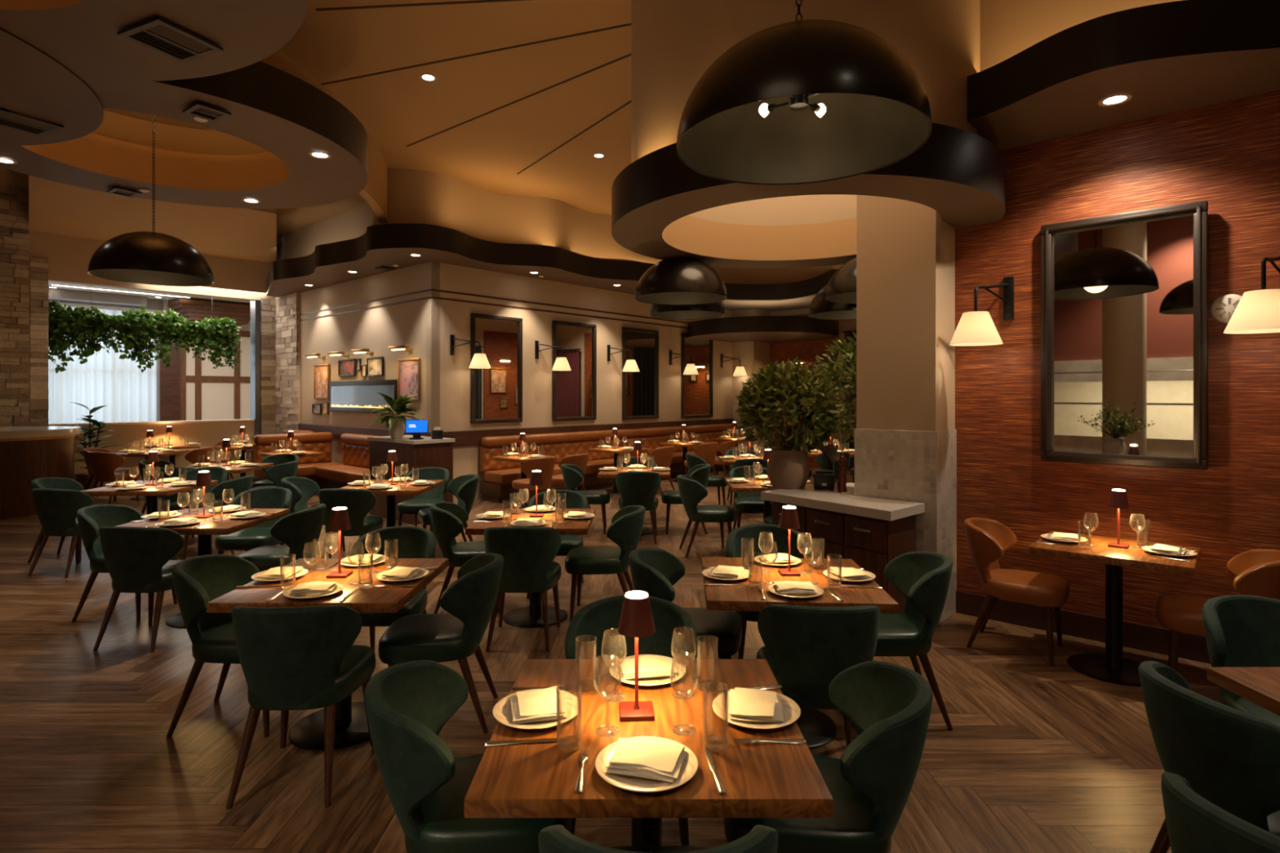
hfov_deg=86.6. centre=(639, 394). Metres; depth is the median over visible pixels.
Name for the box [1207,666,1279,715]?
dining table
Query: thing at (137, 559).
dining chair
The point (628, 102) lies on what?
trim
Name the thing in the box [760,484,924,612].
counter
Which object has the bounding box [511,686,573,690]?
fork
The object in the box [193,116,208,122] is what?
ceiling sensor
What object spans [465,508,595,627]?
dining table
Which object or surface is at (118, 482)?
napkin
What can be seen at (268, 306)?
stone pillar
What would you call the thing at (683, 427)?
table lamp
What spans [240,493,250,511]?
tumbler
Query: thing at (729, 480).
dinner plate
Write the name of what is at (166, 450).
napkin
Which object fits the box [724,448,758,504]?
dining chair
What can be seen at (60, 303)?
window frame
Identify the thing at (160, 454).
dining table
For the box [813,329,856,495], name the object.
potted tree
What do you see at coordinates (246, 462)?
dinner plate
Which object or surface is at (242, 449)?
dining table
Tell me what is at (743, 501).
dining chair
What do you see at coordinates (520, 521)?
napkin
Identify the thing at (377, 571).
wine glass
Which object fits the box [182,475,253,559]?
dining chair
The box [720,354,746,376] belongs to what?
wall sconce
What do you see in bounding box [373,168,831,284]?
wall
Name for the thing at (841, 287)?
pendant lamp
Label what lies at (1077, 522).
tumbler
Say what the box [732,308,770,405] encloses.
pier
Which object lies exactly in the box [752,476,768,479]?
dinner plate
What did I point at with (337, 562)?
knife
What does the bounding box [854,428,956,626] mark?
tiles
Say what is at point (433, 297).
trim
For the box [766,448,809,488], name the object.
pot
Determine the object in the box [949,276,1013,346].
wall sconce
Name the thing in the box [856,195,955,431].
wall column
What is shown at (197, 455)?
dining chair
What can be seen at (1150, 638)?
baseboard
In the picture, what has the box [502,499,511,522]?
tumbler
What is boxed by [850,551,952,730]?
dining chair
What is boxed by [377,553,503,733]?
dining chair
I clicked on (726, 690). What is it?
tumbler
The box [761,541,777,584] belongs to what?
wine glass
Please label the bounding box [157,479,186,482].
dinner plate
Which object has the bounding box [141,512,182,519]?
dinner plate
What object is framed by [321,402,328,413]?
framed picture
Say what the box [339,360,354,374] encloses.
artwork
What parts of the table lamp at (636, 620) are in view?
lamp shade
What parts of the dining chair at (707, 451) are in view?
leg, seat, backrest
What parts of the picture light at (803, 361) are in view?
lamp shade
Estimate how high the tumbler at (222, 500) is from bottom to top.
0.160 m
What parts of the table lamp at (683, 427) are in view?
lamp shade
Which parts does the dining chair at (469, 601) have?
seat, backrest, leg, leg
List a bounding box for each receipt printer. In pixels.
[431,426,443,439]
[813,469,834,489]
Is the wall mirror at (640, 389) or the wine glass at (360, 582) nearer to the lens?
the wine glass at (360, 582)
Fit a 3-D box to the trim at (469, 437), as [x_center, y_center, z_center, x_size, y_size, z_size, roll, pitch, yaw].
[-0.474,0.685,13.384,0.048,0.230,8.185,0,0,42]
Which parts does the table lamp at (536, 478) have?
lamp shade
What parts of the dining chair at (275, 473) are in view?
seat, backrest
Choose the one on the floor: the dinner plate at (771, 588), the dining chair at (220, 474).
the dining chair at (220, 474)
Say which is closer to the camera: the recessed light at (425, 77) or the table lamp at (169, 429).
the recessed light at (425, 77)
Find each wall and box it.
[28,174,276,263]
[28,231,276,426]
[163,300,250,420]
[284,203,439,464]
[316,80,387,222]
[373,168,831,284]
[426,261,732,502]
[770,264,856,471]
[955,0,1279,628]
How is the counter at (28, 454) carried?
on the floor
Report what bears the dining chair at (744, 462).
on the floor
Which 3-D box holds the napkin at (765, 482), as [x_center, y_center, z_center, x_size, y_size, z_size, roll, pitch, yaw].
[1.372,0.909,7.007,0.188,0.023,0.157,0,0,2]
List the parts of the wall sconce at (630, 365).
arm, lamp shade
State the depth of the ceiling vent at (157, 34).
3.86 m
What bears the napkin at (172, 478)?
on the dinner plate at (183, 479)
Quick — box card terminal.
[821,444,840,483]
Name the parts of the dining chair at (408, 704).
backrest, seat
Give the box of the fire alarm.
[1210,293,1241,323]
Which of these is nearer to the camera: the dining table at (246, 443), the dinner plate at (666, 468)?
the dinner plate at (666, 468)
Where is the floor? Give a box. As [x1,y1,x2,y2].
[0,467,1221,852]
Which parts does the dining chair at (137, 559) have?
leg, backrest, seat, leg, leg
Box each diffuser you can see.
[332,506,346,510]
[625,591,648,599]
[782,505,795,508]
[1111,488,1125,491]
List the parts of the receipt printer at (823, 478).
lid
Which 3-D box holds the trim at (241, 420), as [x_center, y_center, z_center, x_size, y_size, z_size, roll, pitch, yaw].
[-9.086,0.520,12.847,0.280,0.040,3.225,0,0,42]
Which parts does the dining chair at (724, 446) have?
leg, seat, leg, backrest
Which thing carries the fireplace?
attached to the wall at (375, 329)
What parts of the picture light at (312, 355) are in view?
lamp shade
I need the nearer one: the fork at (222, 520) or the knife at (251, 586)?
the knife at (251, 586)
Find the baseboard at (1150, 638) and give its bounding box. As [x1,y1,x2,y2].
[955,590,1210,663]
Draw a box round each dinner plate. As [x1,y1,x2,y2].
[105,482,136,486]
[115,485,146,490]
[127,451,147,453]
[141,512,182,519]
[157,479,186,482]
[158,519,200,526]
[159,449,177,452]
[168,482,195,486]
[189,463,211,466]
[208,506,245,512]
[226,462,248,464]
[227,512,266,519]
[238,463,260,466]
[251,568,307,581]
[283,583,343,598]
[341,555,388,566]
[347,481,373,485]
[365,485,393,489]
[376,568,429,581]
[388,478,412,482]
[409,481,435,485]
[475,512,510,519]
[492,688,579,729]
[510,520,546,526]
[524,506,556,512]
[561,512,595,519]
[595,736,697,792]
[598,467,619,471]
[608,654,685,685]
[626,466,646,468]
[649,467,670,471]
[702,567,751,580]
[711,688,800,728]
[726,479,750,483]
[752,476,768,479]
[754,554,800,566]
[768,584,823,598]
[823,569,875,582]
[1040,533,1087,542]
[1142,546,1196,556]
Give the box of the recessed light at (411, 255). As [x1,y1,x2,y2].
[409,253,422,257]
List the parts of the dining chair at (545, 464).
leg, leg, seat, backrest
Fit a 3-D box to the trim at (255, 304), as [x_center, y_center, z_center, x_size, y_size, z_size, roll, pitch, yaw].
[-7.969,-0.130,14.078,0.290,3.660,0.100,0,0,42]
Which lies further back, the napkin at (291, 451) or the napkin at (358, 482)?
the napkin at (291, 451)
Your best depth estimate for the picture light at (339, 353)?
12.04 m
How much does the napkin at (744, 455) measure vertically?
0.024 m
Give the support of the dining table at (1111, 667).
on the floor
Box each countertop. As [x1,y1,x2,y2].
[0,426,80,439]
[367,435,454,444]
[760,484,924,520]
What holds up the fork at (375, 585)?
on the dining table at (351, 727)
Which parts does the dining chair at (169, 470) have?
leg, seat, backrest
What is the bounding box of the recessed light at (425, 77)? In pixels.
[419,73,436,81]
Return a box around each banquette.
[252,431,342,489]
[282,429,314,433]
[315,433,382,488]
[480,423,753,502]
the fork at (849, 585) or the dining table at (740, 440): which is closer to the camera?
the fork at (849, 585)
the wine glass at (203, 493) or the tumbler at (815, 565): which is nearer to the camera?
the tumbler at (815, 565)
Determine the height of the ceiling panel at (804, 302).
0.016 m
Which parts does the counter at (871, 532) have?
drawer, handle, drawer, door, handle, drawer, door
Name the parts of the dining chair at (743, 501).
leg, leg, backrest, seat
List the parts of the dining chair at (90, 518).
leg, backrest, seat, leg, leg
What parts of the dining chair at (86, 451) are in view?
leg, backrest, seat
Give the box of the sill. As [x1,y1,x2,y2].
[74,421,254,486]
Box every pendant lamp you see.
[88,115,213,286]
[634,257,727,305]
[649,301,725,319]
[676,0,932,185]
[808,284,856,319]
[824,257,856,303]
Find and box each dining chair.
[27,477,83,563]
[27,488,93,577]
[71,504,178,622]
[82,447,132,500]
[88,452,139,504]
[93,526,184,652]
[138,459,175,515]
[156,466,195,535]
[165,466,227,537]
[166,554,269,737]
[182,446,213,467]
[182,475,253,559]
[208,439,235,479]
[214,486,291,554]
[226,604,375,808]
[237,503,325,572]
[250,460,298,489]
[252,453,298,488]
[280,476,345,558]
[318,488,383,558]
[349,525,435,651]
[364,659,572,852]
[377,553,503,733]
[396,466,449,537]
[417,474,479,542]
[429,502,499,613]
[484,526,561,651]
[511,457,555,508]
[526,489,588,599]
[537,824,777,852]
[550,453,590,508]
[560,463,610,534]
[564,505,645,622]
[564,595,697,845]
[611,448,648,497]
[615,471,661,544]
[617,457,656,514]
[628,547,742,659]
[649,445,674,494]
[661,463,711,534]
[676,475,736,558]
[684,442,718,475]
[685,453,727,505]
[714,440,737,477]
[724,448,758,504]
[724,661,933,852]
[725,524,809,659]
[729,466,767,530]
[733,458,767,510]
[756,604,879,746]
[764,501,773,524]
[772,447,812,479]
[812,451,850,493]
[850,467,854,483]
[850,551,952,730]
[964,517,1069,666]
[1138,661,1279,852]
[1155,548,1279,671]
[1160,772,1279,852]
[1202,595,1279,726]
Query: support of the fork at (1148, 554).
on the dining table at (1111, 667)
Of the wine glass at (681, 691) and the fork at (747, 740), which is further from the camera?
the wine glass at (681, 691)
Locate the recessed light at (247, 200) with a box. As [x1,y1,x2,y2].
[241,198,260,203]
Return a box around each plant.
[48,285,242,373]
[68,401,122,490]
[367,391,424,439]
[731,356,846,488]
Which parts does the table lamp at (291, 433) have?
lamp shade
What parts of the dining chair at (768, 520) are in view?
seat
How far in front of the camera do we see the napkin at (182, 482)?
7.00 m
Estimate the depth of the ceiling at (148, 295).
15.53 m
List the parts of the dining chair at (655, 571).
backrest, seat, leg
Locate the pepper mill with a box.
[838,453,847,492]
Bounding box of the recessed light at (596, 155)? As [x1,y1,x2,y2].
[592,153,604,158]
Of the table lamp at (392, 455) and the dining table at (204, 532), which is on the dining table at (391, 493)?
the table lamp at (392, 455)
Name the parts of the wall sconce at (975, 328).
lamp shade, arm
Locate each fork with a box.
[222,520,248,521]
[265,586,290,601]
[373,584,415,586]
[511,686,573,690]
[563,520,590,521]
[574,746,588,793]
[691,659,697,682]
[733,737,806,743]
[758,586,765,599]
[841,584,882,588]
[1147,554,1191,561]
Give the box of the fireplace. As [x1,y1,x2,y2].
[328,379,397,413]
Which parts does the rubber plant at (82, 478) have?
pot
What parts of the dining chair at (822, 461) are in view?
backrest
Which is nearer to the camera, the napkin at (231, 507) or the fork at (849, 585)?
the fork at (849, 585)
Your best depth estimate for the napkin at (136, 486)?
6.72 m
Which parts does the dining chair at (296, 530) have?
seat, backrest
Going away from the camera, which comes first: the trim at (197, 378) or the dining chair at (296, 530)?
the dining chair at (296, 530)
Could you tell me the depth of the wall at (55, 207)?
10.63 m
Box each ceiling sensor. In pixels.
[138,188,150,192]
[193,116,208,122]
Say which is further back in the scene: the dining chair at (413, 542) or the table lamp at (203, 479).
the table lamp at (203, 479)
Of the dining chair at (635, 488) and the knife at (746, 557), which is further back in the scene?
the dining chair at (635, 488)
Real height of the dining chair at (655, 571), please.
0.838 m
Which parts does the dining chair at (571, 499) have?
leg, backrest, seat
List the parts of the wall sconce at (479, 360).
arm, lamp shade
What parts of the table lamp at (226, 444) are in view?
lamp shade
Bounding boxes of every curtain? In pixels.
[48,346,52,423]
[53,305,159,423]
[843,330,856,470]
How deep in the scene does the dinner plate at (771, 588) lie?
3.18 m
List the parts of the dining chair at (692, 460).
backrest, seat, leg, leg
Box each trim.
[48,288,146,306]
[48,418,254,426]
[160,339,179,421]
[168,298,250,325]
[179,330,250,420]
[250,299,260,476]
[288,423,430,439]
[299,288,431,315]
[299,296,431,320]
[315,0,526,10]
[320,22,631,84]
[406,53,631,146]
[429,418,733,445]
[430,288,688,323]
[430,296,688,328]
[516,100,631,173]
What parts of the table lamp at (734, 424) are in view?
lamp shade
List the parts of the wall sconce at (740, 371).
arm, lamp shade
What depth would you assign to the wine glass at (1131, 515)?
4.18 m
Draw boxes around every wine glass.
[202,493,214,520]
[302,542,320,565]
[323,533,338,573]
[346,542,364,585]
[364,533,381,573]
[593,657,622,737]
[601,631,626,702]
[670,656,697,736]
[671,629,696,699]
[758,533,773,573]
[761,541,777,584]
[796,533,812,573]
[804,542,820,585]
[1083,512,1098,546]
[1129,515,1145,548]
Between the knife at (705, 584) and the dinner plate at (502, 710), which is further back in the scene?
the knife at (705, 584)
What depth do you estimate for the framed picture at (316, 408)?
13.01 m
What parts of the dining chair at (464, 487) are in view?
leg, seat, backrest, leg, leg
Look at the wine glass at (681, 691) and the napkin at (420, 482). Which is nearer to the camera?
the wine glass at (681, 691)
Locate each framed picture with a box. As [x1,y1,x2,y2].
[311,403,321,413]
[313,364,329,399]
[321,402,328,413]
[337,358,355,376]
[355,358,361,370]
[360,364,366,376]
[366,356,383,376]
[397,357,420,400]
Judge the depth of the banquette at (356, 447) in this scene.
11.43 m
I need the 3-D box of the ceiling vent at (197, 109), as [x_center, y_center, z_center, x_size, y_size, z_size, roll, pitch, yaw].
[-3.097,-2.018,4.860,0.240,0.018,0.220,0,0,36]
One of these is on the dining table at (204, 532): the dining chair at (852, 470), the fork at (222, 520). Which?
the fork at (222, 520)
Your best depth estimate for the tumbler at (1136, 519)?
4.23 m
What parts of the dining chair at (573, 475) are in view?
backrest, seat, leg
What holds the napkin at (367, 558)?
on the dinner plate at (382, 560)
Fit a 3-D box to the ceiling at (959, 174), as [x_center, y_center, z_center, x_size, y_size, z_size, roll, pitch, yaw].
[1.270,-1.480,5.530,3.000,0.340,3.000,0,0,0]
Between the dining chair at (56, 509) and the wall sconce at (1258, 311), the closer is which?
the wall sconce at (1258, 311)
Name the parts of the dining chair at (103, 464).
leg, backrest, leg, seat, leg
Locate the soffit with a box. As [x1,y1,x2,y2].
[0,0,309,81]
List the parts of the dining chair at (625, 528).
leg, leg, seat, leg, backrest, leg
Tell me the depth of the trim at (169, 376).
16.50 m
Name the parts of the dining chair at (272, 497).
leg, seat, backrest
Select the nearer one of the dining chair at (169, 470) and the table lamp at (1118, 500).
the table lamp at (1118, 500)
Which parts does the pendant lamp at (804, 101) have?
bulb, bulb arm, chain, bulb arm, bulb arm, bulb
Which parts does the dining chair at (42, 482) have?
leg, backrest, leg, leg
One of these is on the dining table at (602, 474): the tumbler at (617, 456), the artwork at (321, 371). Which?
the tumbler at (617, 456)
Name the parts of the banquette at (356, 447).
seat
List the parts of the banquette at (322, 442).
frame, seat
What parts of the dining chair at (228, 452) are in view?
seat, backrest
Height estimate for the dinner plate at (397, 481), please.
0.020 m
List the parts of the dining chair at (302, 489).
backrest, leg, leg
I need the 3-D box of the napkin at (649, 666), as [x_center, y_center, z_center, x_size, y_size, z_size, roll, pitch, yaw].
[0.026,0.908,2.278,0.190,0.025,0.164,0,0,-6]
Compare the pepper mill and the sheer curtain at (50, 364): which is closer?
the pepper mill
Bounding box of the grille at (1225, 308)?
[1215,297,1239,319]
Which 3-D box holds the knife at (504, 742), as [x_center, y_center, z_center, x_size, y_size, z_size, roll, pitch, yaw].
[-0.307,0.936,1.835,0.215,0.007,0.019,0,0,-7]
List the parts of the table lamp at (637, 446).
lamp shade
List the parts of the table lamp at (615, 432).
lamp shade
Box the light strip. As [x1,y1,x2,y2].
[51,284,190,297]
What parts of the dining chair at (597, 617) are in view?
leg, backrest, leg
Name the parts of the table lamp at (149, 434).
lamp shade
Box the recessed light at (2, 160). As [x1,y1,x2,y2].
[0,157,17,164]
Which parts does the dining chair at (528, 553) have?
leg, leg, backrest, seat, leg, leg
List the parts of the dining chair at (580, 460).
seat, backrest, leg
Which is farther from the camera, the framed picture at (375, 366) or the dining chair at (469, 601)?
the framed picture at (375, 366)
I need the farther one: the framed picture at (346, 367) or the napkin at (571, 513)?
the framed picture at (346, 367)
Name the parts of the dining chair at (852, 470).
seat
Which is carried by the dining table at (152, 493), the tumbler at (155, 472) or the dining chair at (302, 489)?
the tumbler at (155, 472)
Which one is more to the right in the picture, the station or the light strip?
the station
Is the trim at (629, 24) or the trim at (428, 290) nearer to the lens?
the trim at (629, 24)
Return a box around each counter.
[0,426,80,518]
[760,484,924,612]
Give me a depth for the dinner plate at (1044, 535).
4.35 m
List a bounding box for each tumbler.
[155,471,163,488]
[158,499,169,522]
[188,493,198,514]
[212,499,222,522]
[214,453,221,465]
[229,455,235,467]
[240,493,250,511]
[280,554,295,589]
[313,538,327,570]
[358,554,373,589]
[363,471,370,487]
[375,467,382,483]
[384,538,397,570]
[399,471,406,487]
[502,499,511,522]
[510,493,519,514]
[555,500,564,523]
[555,684,581,752]
[557,493,564,514]
[575,635,596,692]
[617,456,622,469]
[648,456,653,469]
[697,635,718,692]
[702,683,728,751]
[741,538,754,569]
[743,466,750,479]
[748,552,762,587]
[811,538,824,569]
[826,554,841,590]
[1077,521,1090,549]
[1136,519,1150,546]
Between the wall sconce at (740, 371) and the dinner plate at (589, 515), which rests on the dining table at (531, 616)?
the dinner plate at (589, 515)
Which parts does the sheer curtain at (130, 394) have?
rail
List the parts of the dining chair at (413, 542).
leg, backrest, seat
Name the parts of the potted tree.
pot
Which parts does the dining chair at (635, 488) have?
seat, backrest, leg, leg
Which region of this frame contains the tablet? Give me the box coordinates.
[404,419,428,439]
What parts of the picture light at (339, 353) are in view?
lamp shade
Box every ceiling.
[0,0,631,237]
[0,26,368,208]
[48,281,250,305]
[91,50,324,155]
[266,223,838,300]
[611,122,1004,268]
[631,0,980,225]
[688,315,836,342]
[967,0,1279,150]
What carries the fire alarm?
attached to the wall at (1226, 154)
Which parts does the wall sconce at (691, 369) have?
arm, lamp shade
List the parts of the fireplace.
panel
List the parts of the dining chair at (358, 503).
leg, leg, backrest, seat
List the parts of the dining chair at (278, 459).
seat, backrest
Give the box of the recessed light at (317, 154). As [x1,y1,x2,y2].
[308,151,331,159]
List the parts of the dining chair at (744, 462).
backrest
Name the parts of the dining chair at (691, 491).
leg, leg, backrest, seat, leg, leg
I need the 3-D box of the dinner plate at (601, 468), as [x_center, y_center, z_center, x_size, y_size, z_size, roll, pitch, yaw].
[-0.386,0.929,8.458,0.257,0.020,0.257,0,0,-5]
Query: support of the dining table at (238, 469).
on the floor
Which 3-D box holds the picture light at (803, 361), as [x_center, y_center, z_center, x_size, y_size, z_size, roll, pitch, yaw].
[3.701,-0.742,15.939,0.520,0.115,0.250,0,0,42]
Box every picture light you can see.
[304,353,324,360]
[327,351,348,359]
[351,348,373,356]
[387,345,412,353]
[785,360,806,365]
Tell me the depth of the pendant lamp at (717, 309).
8.03 m
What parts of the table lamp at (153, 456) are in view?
lamp shade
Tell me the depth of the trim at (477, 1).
5.74 m
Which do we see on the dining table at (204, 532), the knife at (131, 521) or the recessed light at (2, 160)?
the knife at (131, 521)
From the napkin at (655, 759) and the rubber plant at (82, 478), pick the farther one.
the rubber plant at (82, 478)
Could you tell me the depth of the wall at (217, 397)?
17.41 m
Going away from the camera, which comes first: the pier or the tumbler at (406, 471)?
the tumbler at (406, 471)
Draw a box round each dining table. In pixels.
[80,480,218,557]
[115,449,190,500]
[115,508,288,627]
[144,444,199,466]
[186,462,274,506]
[206,558,448,751]
[214,445,252,488]
[237,440,254,481]
[260,450,323,457]
[341,480,444,527]
[464,659,832,845]
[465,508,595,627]
[490,453,556,508]
[587,446,629,493]
[597,466,670,535]
[659,440,707,482]
[701,556,898,749]
[712,436,758,474]
[717,456,763,513]
[724,477,813,519]
[806,449,854,491]
[1028,530,1200,686]
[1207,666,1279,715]
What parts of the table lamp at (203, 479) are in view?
lamp shade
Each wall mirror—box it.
[470,312,522,423]
[551,320,596,421]
[622,326,658,419]
[681,333,712,417]
[1040,200,1208,470]
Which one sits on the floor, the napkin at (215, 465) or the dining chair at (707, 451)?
the dining chair at (707, 451)
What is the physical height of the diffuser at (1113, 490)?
0.009 m
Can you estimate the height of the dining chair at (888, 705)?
0.838 m
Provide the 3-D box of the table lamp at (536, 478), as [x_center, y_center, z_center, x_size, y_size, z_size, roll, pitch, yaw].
[-0.800,0.761,5.260,0.111,0.356,0.111,0,0,-3]
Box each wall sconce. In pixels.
[449,334,490,368]
[534,340,571,370]
[607,344,639,371]
[669,350,698,374]
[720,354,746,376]
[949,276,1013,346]
[1223,256,1279,333]
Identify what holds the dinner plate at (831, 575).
on the dining table at (818, 730)
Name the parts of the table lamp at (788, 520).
lamp shade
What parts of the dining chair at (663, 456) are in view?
backrest, leg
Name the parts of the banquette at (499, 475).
frame, seat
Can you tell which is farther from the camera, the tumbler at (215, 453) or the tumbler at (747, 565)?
the tumbler at (215, 453)
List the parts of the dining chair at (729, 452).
leg, leg, backrest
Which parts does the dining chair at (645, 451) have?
leg, backrest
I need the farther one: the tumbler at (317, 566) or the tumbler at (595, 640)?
the tumbler at (317, 566)
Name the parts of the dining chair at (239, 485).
leg, seat, backrest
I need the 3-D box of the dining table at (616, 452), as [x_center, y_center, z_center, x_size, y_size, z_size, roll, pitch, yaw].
[-0.415,1.320,11.890,0.720,0.760,0.700,0,0,42]
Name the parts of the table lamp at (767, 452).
lamp shade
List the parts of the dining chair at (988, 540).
leg, leg, backrest, seat, leg, leg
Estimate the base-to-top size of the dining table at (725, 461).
0.760 m
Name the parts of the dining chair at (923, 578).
seat, leg, backrest, leg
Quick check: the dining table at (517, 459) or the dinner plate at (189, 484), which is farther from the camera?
the dining table at (517, 459)
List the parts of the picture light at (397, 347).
lamp shade, arm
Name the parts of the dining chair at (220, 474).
seat, backrest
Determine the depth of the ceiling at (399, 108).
7.36 m
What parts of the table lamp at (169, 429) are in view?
lamp shade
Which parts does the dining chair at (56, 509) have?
leg, seat, backrest, leg, leg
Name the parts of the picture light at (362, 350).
lamp shade, arm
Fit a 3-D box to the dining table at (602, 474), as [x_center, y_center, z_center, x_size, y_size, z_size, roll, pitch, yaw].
[-0.060,1.320,8.450,0.860,0.760,0.840,0,0,2]
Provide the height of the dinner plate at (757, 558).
0.020 m
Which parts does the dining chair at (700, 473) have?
leg, seat, backrest, leg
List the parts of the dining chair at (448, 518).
leg, backrest, seat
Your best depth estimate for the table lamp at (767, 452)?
7.30 m
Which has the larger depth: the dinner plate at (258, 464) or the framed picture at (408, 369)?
the framed picture at (408, 369)
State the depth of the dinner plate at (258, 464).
8.89 m
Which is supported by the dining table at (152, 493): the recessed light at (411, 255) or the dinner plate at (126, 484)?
the dinner plate at (126, 484)
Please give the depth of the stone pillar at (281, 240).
14.07 m
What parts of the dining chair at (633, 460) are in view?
backrest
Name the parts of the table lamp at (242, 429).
lamp shade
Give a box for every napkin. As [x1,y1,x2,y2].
[107,480,134,484]
[120,484,145,488]
[129,450,145,453]
[146,510,177,517]
[151,447,166,449]
[159,477,183,480]
[161,448,174,451]
[162,517,198,524]
[169,480,195,484]
[191,462,210,465]
[201,464,222,467]
[211,504,242,511]
[227,460,244,463]
[229,511,261,517]
[240,462,257,465]
[257,566,302,578]
[290,451,304,453]
[290,581,337,595]
[341,553,384,564]
[351,480,369,484]
[368,484,390,488]
[381,566,422,578]
[390,476,411,480]
[413,480,431,484]
[481,511,504,517]
[510,685,566,723]
[513,517,542,524]
[527,504,553,510]
[528,454,542,457]
[567,511,588,517]
[602,466,615,469]
[604,737,688,782]
[619,655,679,679]
[626,469,642,471]
[629,464,644,466]
[653,466,666,470]
[709,564,744,578]
[722,455,733,457]
[728,687,783,722]
[730,477,746,481]
[740,453,754,456]
[755,474,767,478]
[757,552,798,563]
[763,481,771,484]
[773,581,817,594]
[826,567,871,579]
[1049,532,1077,541]
[1149,543,1186,555]
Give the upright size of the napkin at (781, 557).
0.024 m
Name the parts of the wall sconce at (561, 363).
arm, lamp shade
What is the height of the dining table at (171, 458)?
0.760 m
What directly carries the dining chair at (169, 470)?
on the floor
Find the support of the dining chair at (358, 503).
on the floor
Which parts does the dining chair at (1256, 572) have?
leg, leg, seat, backrest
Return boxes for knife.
[130,520,158,522]
[235,585,281,587]
[327,557,344,568]
[339,587,357,601]
[422,567,437,569]
[472,520,501,522]
[484,737,566,746]
[594,658,599,685]
[703,583,746,586]
[703,746,726,795]
[716,684,782,692]
[745,556,753,566]
[823,587,843,601]
[1036,542,1075,546]
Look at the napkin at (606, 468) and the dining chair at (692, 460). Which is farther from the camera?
the dining chair at (692, 460)
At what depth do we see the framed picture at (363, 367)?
11.77 m
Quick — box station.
[367,435,454,524]
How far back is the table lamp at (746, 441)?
10.04 m
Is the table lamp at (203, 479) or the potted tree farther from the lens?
the potted tree
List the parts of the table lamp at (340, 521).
lamp shade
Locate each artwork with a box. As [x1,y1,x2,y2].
[313,404,319,413]
[315,365,327,396]
[323,403,326,413]
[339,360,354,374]
[362,365,364,375]
[368,358,381,374]
[400,360,417,398]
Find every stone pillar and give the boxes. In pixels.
[0,185,29,426]
[29,257,48,426]
[260,297,277,435]
[274,292,300,434]
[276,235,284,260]
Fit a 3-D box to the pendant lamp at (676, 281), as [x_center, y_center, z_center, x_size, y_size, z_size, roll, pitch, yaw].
[0.395,-2.129,6.620,0.899,2.386,0.899,0,0,14]
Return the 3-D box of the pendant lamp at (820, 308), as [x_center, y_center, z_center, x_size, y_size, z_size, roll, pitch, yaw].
[2.270,-2.080,7.300,0.899,2.448,0.899,0,0,3]
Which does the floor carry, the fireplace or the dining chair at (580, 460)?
the dining chair at (580, 460)
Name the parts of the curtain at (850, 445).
rail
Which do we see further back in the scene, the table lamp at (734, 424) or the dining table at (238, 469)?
the table lamp at (734, 424)
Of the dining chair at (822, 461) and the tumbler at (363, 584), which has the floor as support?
the dining chair at (822, 461)
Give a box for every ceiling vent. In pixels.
[0,107,63,136]
[106,186,142,197]
[117,16,223,63]
[182,102,231,122]
[374,266,395,271]
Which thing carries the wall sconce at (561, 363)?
attached to the wall at (455, 316)
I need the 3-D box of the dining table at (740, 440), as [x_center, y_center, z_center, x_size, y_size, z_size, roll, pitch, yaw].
[2.065,1.320,14.674,0.720,0.760,0.700,0,0,42]
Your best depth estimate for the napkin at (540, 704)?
1.97 m
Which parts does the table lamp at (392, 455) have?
lamp shade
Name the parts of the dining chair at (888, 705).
seat, backrest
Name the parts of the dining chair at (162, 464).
leg, backrest, leg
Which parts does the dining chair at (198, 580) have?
leg, seat, backrest, leg, leg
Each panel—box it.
[722,294,815,311]
[769,313,838,468]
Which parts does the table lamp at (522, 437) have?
lamp shade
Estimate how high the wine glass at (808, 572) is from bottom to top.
0.204 m
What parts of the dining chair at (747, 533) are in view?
leg, seat, backrest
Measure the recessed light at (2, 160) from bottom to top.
0.010 m
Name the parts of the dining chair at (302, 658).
leg, leg, backrest, seat, leg, leg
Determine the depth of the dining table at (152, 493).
6.82 m
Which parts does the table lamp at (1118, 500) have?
lamp shade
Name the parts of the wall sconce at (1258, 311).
lamp shade, arm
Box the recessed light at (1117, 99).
[1097,93,1132,106]
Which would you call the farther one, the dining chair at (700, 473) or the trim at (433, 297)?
the trim at (433, 297)
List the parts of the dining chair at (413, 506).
leg, leg, seat, backrest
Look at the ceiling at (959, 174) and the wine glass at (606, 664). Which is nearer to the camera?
the wine glass at (606, 664)
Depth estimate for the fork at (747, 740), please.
1.83 m
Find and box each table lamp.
[145,450,160,485]
[146,430,154,452]
[164,426,173,445]
[193,471,213,518]
[221,439,232,466]
[238,426,245,446]
[286,431,294,453]
[326,506,352,578]
[386,450,398,484]
[518,433,527,457]
[529,470,543,517]
[611,428,618,448]
[617,591,655,721]
[633,441,642,469]
[680,424,687,443]
[731,422,737,438]
[745,440,753,458]
[762,448,771,481]
[777,505,800,576]
[1107,488,1129,549]
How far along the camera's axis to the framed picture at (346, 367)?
12.18 m
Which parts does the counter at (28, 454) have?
trim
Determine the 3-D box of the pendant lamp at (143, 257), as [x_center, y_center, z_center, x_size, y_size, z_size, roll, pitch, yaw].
[-4.280,-1.889,5.980,0.899,1.726,0.899,0,0,-3]

